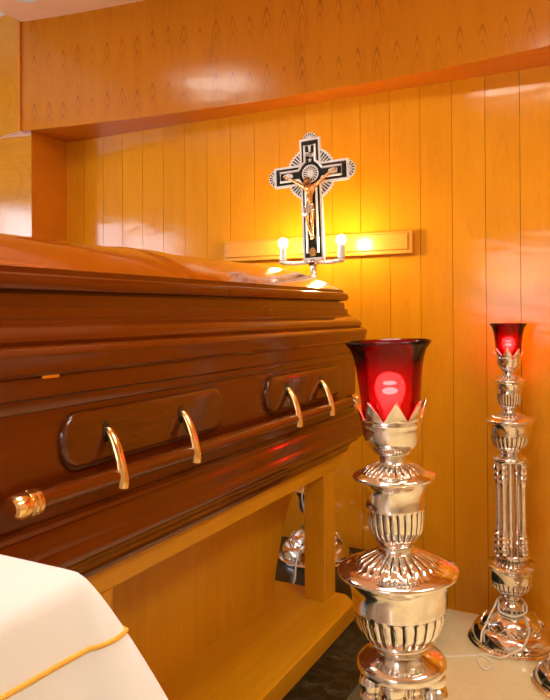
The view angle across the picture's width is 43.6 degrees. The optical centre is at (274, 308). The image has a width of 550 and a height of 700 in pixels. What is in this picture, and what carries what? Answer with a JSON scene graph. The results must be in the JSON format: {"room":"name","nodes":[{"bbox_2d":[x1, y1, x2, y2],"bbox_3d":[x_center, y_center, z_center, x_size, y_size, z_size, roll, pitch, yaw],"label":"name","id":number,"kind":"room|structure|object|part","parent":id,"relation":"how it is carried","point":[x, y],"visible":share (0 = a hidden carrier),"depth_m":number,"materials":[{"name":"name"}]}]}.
{"room":"funeral home","nodes":[
{"label":"funeral home","id":0,"kind":"room"},
{"bbox_2d":[0,132,31,236],"bbox_3d":[-1.889,0.082,4.092,1.264,2.095,0.040,-1,0,28],"label":"wall","id":1,"kind":"structure","parent":0,"point":[16,150],"depth_m":3.84,"materials":[{"name":"brown wood"}]},
{"bbox_2d":[32,133,66,240],"bbox_3d":[-1.284,0.077,3.909,0.026,2.095,0.265,-1,0,28],"label":"wall","id":2,"kind":"structure","parent":0,"point":[49,155],"depth_m":3.90,"materials":[{"name":"brown wood"}]},
{"bbox_2d":[18,21,21,131],"bbox_3d":[-1.395,-1.269,3.760,0.016,0.598,0.016,-1,0,28],"label":"trim","id":3,"kind":"structure","parent":2,"relation":"attached to","point":[19,22],"depth_m":3.75,"materials":[{"name":"brown wood"}]},
{"bbox_2d":[0,0,142,21],"bbox_3d":[-0.157,-1.659,0.003,5.655,0.120,6.250,-1,0,28],"label":"ceiling","id":4,"kind":"structure","parent":0,"point":[39,9],"depth_m":3.58,"materials":[{"name":"white paint"}]},
{"bbox_2d":[17,0,36,2],"bbox_3d":[-1.260,-1.567,3.449,0.137,0.008,0.137,-1,0,28],"label":"recessed light","id":5,"kind":"object","parent":4,"relation":"in","point":[26,1],"visible":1,"depth_m":3.49,"materials":[{"name":"white paint"}]},
{"bbox_2d":[21,46,549,142],"bbox_3d":[0.974,-0.994,2.282,5.568,0.001,1.080,-1,0,28],"label":"trim","id":6,"kind":"structure","parent":0,"point":[538,57],"depth_m":3.21,"materials":[{"name":"brown wood"}]},
{"bbox_2d":[24,66,549,627],"bbox_3d":[0.701,-0.129,3.075,7.000,3.070,0.100,-1,0,28],"label":"wall","id":7,"kind":"structure","parent":0,"point":[463,165],"depth_m":3.03,"materials":[{"name":"brown wood"}]},
{"bbox_2d":[0,15,24,137],"bbox_3d":[-1.872,-1.304,4.187,1.228,0.677,0.315,-1,0,28],"label":"trim","id":8,"kind":"structure","parent":7,"relation":"attached to","point":[8,25],"depth_m":3.83,"materials":[{"name":"brown wood"}]},
{"bbox_2d":[20,0,549,130],"bbox_3d":[1.027,-1.332,2.324,5.619,0.677,0.452,-1,0,35],"label":"ceiling beam","id":9,"kind":"structure","parent":7,"relation":"attached to","point":[145,58],"depth_m":3.29,"materials":[{"name":"brown wood"}]},
{"bbox_2d":[223,230,413,261],"bbox_3d":[0.178,-0.291,3.269,0.980,0.103,0.040,-1,0,28],"label":"board","id":10,"kind":"object","parent":7,"relation":"attached to","point":[391,242],"visible":0.72,"depth_m":3.20,"materials":[{"name":"brown wood"}]},
{"bbox_2d":[432,609,549,699],"bbox_3d":[-0.725,1.346,0.317,6.800,0.100,6.300,-1,0,28],"label":"floor","id":11,"kind":"structure","parent":0,"point":[465,680],"depth_m":2.46,"materials":[{"name":"beige stone"}]},
{"bbox_2d":[0,554,167,699],"bbox_3d":[-0.741,0.775,0.666,1.218,1.000,0.935,-1,0,28],"label":"draped table","id":12,"kind":"object","parent":11,"relation":"on","point":[60,639],"visible":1,"depth_m":0.69,"materials":[{"name":"white fabric"}]},
{"bbox_2d":[275,536,447,699],"bbox_3d":[-1.313,1.216,2.789,3.473,0.198,2.260,-1,0,28],"label":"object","id":13,"kind":"structure","parent":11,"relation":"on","point":[335,675],"depth_m":2.12,"materials":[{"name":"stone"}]},
{"bbox_2d":[86,454,353,699],"bbox_3d":[-0.366,0.821,2.094,0.826,0.574,1.460,-1,0,28],"label":"stand","id":14,"kind":"object","parent":13,"relation":"on","point":[204,606],"visible":0.44,"depth_m":2.11,"materials":[{"name":"brown wood"}]},
{"bbox_3d":[-0.399,0.815,1.428,0.080,0.452,0.098,-1,0,28],"label":"post","id":15,"kind":"part","parent":14,"relation":"part of","materials":[{"name":"brown wood"}]},
{"bbox_2d":[0,233,366,577],"bbox_3d":[-0.411,0.183,1.990,0.836,0.702,1.843,-1,0,28],"label":"coffin","id":16,"kind":"object","parent":14,"relation":"on","point":[146,396],"visible":0.97,"depth_m":1.48,"materials":[{"name":"brown wood"}]},
{"bbox_2d":[103,421,109,441],"bbox_3d":[-0.331,0.240,1.345,0.005,0.041,0.020,-1,0,28],"label":"bracket","id":17,"kind":"object","parent":16,"relation":"attached to","point":[106,424],"depth_m":1.34,"materials":[{"name":"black metal"}]},
{"bbox_3d":[-0.624,-0.119,1.616,0.658,0.102,0.830,-1,0,28],"label":"lid","id":18,"kind":"part","parent":16,"relation":"part of","materials":[{"name":"brown wood"}]},
{"bbox_3d":[-0.308,0.290,1.341,0.053,0.118,0.027,-1,0,28],"label":"handle arm","id":19,"kind":"part","parent":16,"relation":"part of","materials":[{"name":"gold metal"}]},
{"bbox_2d":[179,405,183,422],"bbox_3d":[-0.215,0.241,1.568,0.005,0.041,0.020,-1,0,28],"label":"bracket","id":20,"kind":"object","parent":16,"relation":"attached to","point":[181,407],"depth_m":1.56,"materials":[{"name":"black metal"}]},
{"bbox_3d":[-0.192,0.290,1.564,0.053,0.118,0.027,-1,0,28],"label":"handle arm","id":21,"kind":"part","parent":16,"relation":"part of","materials":[{"name":"gold metal"}]},
{"bbox_3d":[-0.232,-0.114,2.367,0.658,0.098,0.860,-1,0,28],"label":"lid","id":22,"kind":"part","parent":16,"relation":"part of","materials":[{"name":"brown wood"}]},
{"bbox_3d":[0.058,0.292,2.043,0.053,0.118,0.027,-1,0,28],"label":"handle arm","id":23,"kind":"part","parent":16,"relation":"part of","materials":[{"name":"gold metal"}]},
{"bbox_3d":[0.173,0.293,2.263,0.053,0.118,0.027,-1,0,28],"label":"handle arm","id":24,"kind":"part","parent":16,"relation":"part of","materials":[{"name":"gold metal"}]},
{"bbox_3d":[-0.366,0.819,2.094,0.260,0.451,1.460,-1,0,28],"label":"panel","id":25,"kind":"part","parent":14,"relation":"part of","materials":[{"name":"brown wood"}]},
{"bbox_3d":[-0.367,0.564,2.094,0.643,0.059,1.458,-1,0,28],"label":"rail","id":26,"kind":"part","parent":14,"relation":"part of","materials":[{"name":"brown wood"}]},
{"bbox_3d":[0.164,0.819,2.507,0.080,0.452,0.098,-1,0,28],"label":"post","id":27,"kind":"part","parent":14,"relation":"part of","materials":[{"name":"brown wood"}]},
{"bbox_2d":[269,132,355,583],"bbox_3d":[0.182,0.160,2.981,0.350,1.902,0.533,0,0,-8],"label":"crucifix","id":28,"kind":"object","parent":13,"relation":"on","point":[312,172],"visible":0.73,"depth_m":3.05,"materials":[{"name":"silver metal"}]},
{"bbox_3d":[0.095,0.895,2.883,0.044,0.432,0.396,0,0,17],"label":"power cord","id":29,"kind":"part","parent":28,"relation":"part of","materials":[{"name":"beige plastic"}]},
{"bbox_3d":[0.166,-0.490,3.078,0.364,0.546,0.012,-3,-1,28],"label":"cross plate","id":30,"kind":"part","parent":28,"relation":"part of","materials":[{"name":"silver metal"}]},
{"bbox_2d":[279,235,345,265],"bbox_3d":[0.164,-0.259,3.087,0.327,0.129,0.040,-1,0,28],"label":"candle holder","id":31,"kind":"object","parent":28,"relation":"on","point":[314,249],"depth_m":3.06,"materials":[{"name":"silver metal"}]},
{"bbox_3d":[0.170,-0.253,3.063,0.034,0.040,0.007,-3,-1,28],"label":"nail plate","id":32,"kind":"part","parent":28,"relation":"part of","materials":[{"name":"brown metal"}]},
{"bbox_3d":[0.181,1.091,3.074,0.321,0.008,0.320,-1,0,28],"label":"bead trim","id":33,"kind":"part","parent":28,"relation":"part of","materials":[{"name":"silver metal"}]},
{"bbox_2d":[338,338,458,699],"bbox_3d":[0.233,0.676,1.128,0.336,1.251,0.336,0,0,3],"label":"candle stand","id":34,"kind":"object","parent":11,"relation":"on","point":[399,588],"visible":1,"depth_m":1.09,"materials":[{"name":"silver metal"}]},
{"bbox_2d":[354,396,426,463],"bbox_3d":[0.191,0.200,1.134,0.116,0.108,0.116,-1,0,28],"label":"cup","id":35,"kind":"object","parent":34,"relation":"on","point":[391,425],"depth_m":1.09,"materials":[{"name":"silver metal"}]},
{"bbox_2d":[345,338,430,422],"bbox_3d":[0.190,0.141,1.135,0.140,0.175,0.140,-2,-1,5],"label":"glass shade","id":36,"kind":"object","parent":35,"relation":"in","point":[389,371],"depth_m":1.09,"materials":[{"name":"red glass"}]},
{"bbox_2d":[352,460,435,555],"bbox_3d":[0.198,0.325,1.133,0.135,0.147,0.135,-2,-1,5],"label":"vase","id":37,"kind":"object","parent":34,"relation":"on","point":[394,490],"depth_m":1.10,"materials":[{"name":"silver metal"}]},
{"bbox_2d":[338,546,458,659],"bbox_3d":[0.204,0.479,1.132,0.197,0.164,0.197,-2,-1,5],"label":"vase","id":38,"kind":"object","parent":34,"relation":"on","point":[399,601],"depth_m":1.08,"materials":[{"name":"silver metal"}]},
{"bbox_3d":[0.208,0.574,1.131,0.145,0.032,0.145,-2,-1,5],"label":"plate","id":39,"kind":"part","parent":34,"relation":"part of","materials":[{"name":"silver metal"}]},
{"bbox_3d":[0.215,0.767,1.129,0.027,0.359,0.027,-2,-1,5],"label":"rod","id":40,"kind":"part","parent":34,"relation":"part of","materials":[{"name":"silver metal"}]},
{"bbox_2d":[444,323,549,670],"bbox_3d":[0.820,0.683,2.640,0.566,1.249,0.336,0,0,-25],"label":"candle stand","id":41,"kind":"object","parent":11,"relation":"on","point":[508,630],"visible":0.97,"depth_m":2.64,"materials":[{"name":"silver metal"}]},
{"bbox_3d":[0.749,1.203,2.587,0.475,0.208,0.238,0,0,-8],"label":"power cord","id":42,"kind":"part","parent":41,"relation":"part of","materials":[{"name":"beige plastic"}]},
{"bbox_2d":[492,347,524,374],"bbox_3d":[0.916,0.206,2.695,0.122,0.106,0.122,-1,0,28],"label":"cup","id":43,"kind":"object","parent":41,"relation":"on","point":[508,359],"depth_m":2.66,"materials":[{"name":"silver metal"}]},
{"bbox_2d":[489,323,526,355],"bbox_3d":[0.916,0.146,2.696,0.140,0.175,0.140,-1,-1,28],"label":"glass shade","id":44,"kind":"object","parent":43,"relation":"in","point":[508,337],"depth_m":2.65,"materials":[{"name":"red glass"}]},
{"bbox_2d":[491,374,526,411],"bbox_3d":[0.918,0.331,2.694,0.135,0.147,0.135,-1,-1,28],"label":"vase","id":45,"kind":"object","parent":41,"relation":"on","point":[508,386],"depth_m":2.66,"materials":[{"name":"silver metal"}]},
{"bbox_2d":[483,411,535,454],"bbox_3d":[0.919,0.484,2.693,0.197,0.164,0.197,-1,-1,28],"label":"vase","id":46,"kind":"object","parent":41,"relation":"on","point":[509,431],"depth_m":2.64,"materials":[{"name":"silver metal"}]},
{"bbox_3d":[0.920,0.580,2.692,0.145,0.032,0.145,-1,-1,28],"label":"plate","id":47,"kind":"part","parent":41,"relation":"part of","materials":[{"name":"silver metal"}]},
{"bbox_3d":[0.927,1.282,2.686,0.321,0.008,0.320,-1,-1,28],"label":"bead trim","id":48,"kind":"part","parent":41,"relation":"part of","materials":[{"name":"silver metal"}]},
{"bbox_3d":[0.922,0.773,2.690,0.027,0.359,0.027,-1,-1,28],"label":"rod","id":49,"kind":"part","parent":41,"relation":"part of","materials":[{"name":"silver metal"}]},
{"bbox_2d":[485,556,537,603],"bbox_3d":[0.925,1.056,2.688,0.194,0.176,0.194,-1,-1,28],"label":"vase","id":50,"kind":"object","parent":41,"relation":"on","point":[511,576],"depth_m":2.63,"materials":[{"name":"silver metal"}]},
{"bbox_3d":[0.924,0.960,2.688,0.146,0.020,0.146,-1,-1,28],"label":"plate","id":51,"kind":"part","parent":41,"relation":"part of","materials":[{"name":"silver metal"}]},
{"bbox_2d":[531,652,549,699],"bbox_3d":[1.050,0.677,2.354,0.347,1.244,0.347,0,0,8],"label":"candle stand","id":52,"kind":"object","parent":11,"relation":"on","point":[540,676],"visible":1,"depth_m":2.34,"materials":[{"name":"silver metal"}]},
{"bbox_3d":[1.054,1.279,2.350,0.321,0.008,0.320,0,0,8],"label":"bead trim","id":53,"kind":"part","parent":52,"relation":"part of","materials":[{"name":"silver metal"}]}
]}

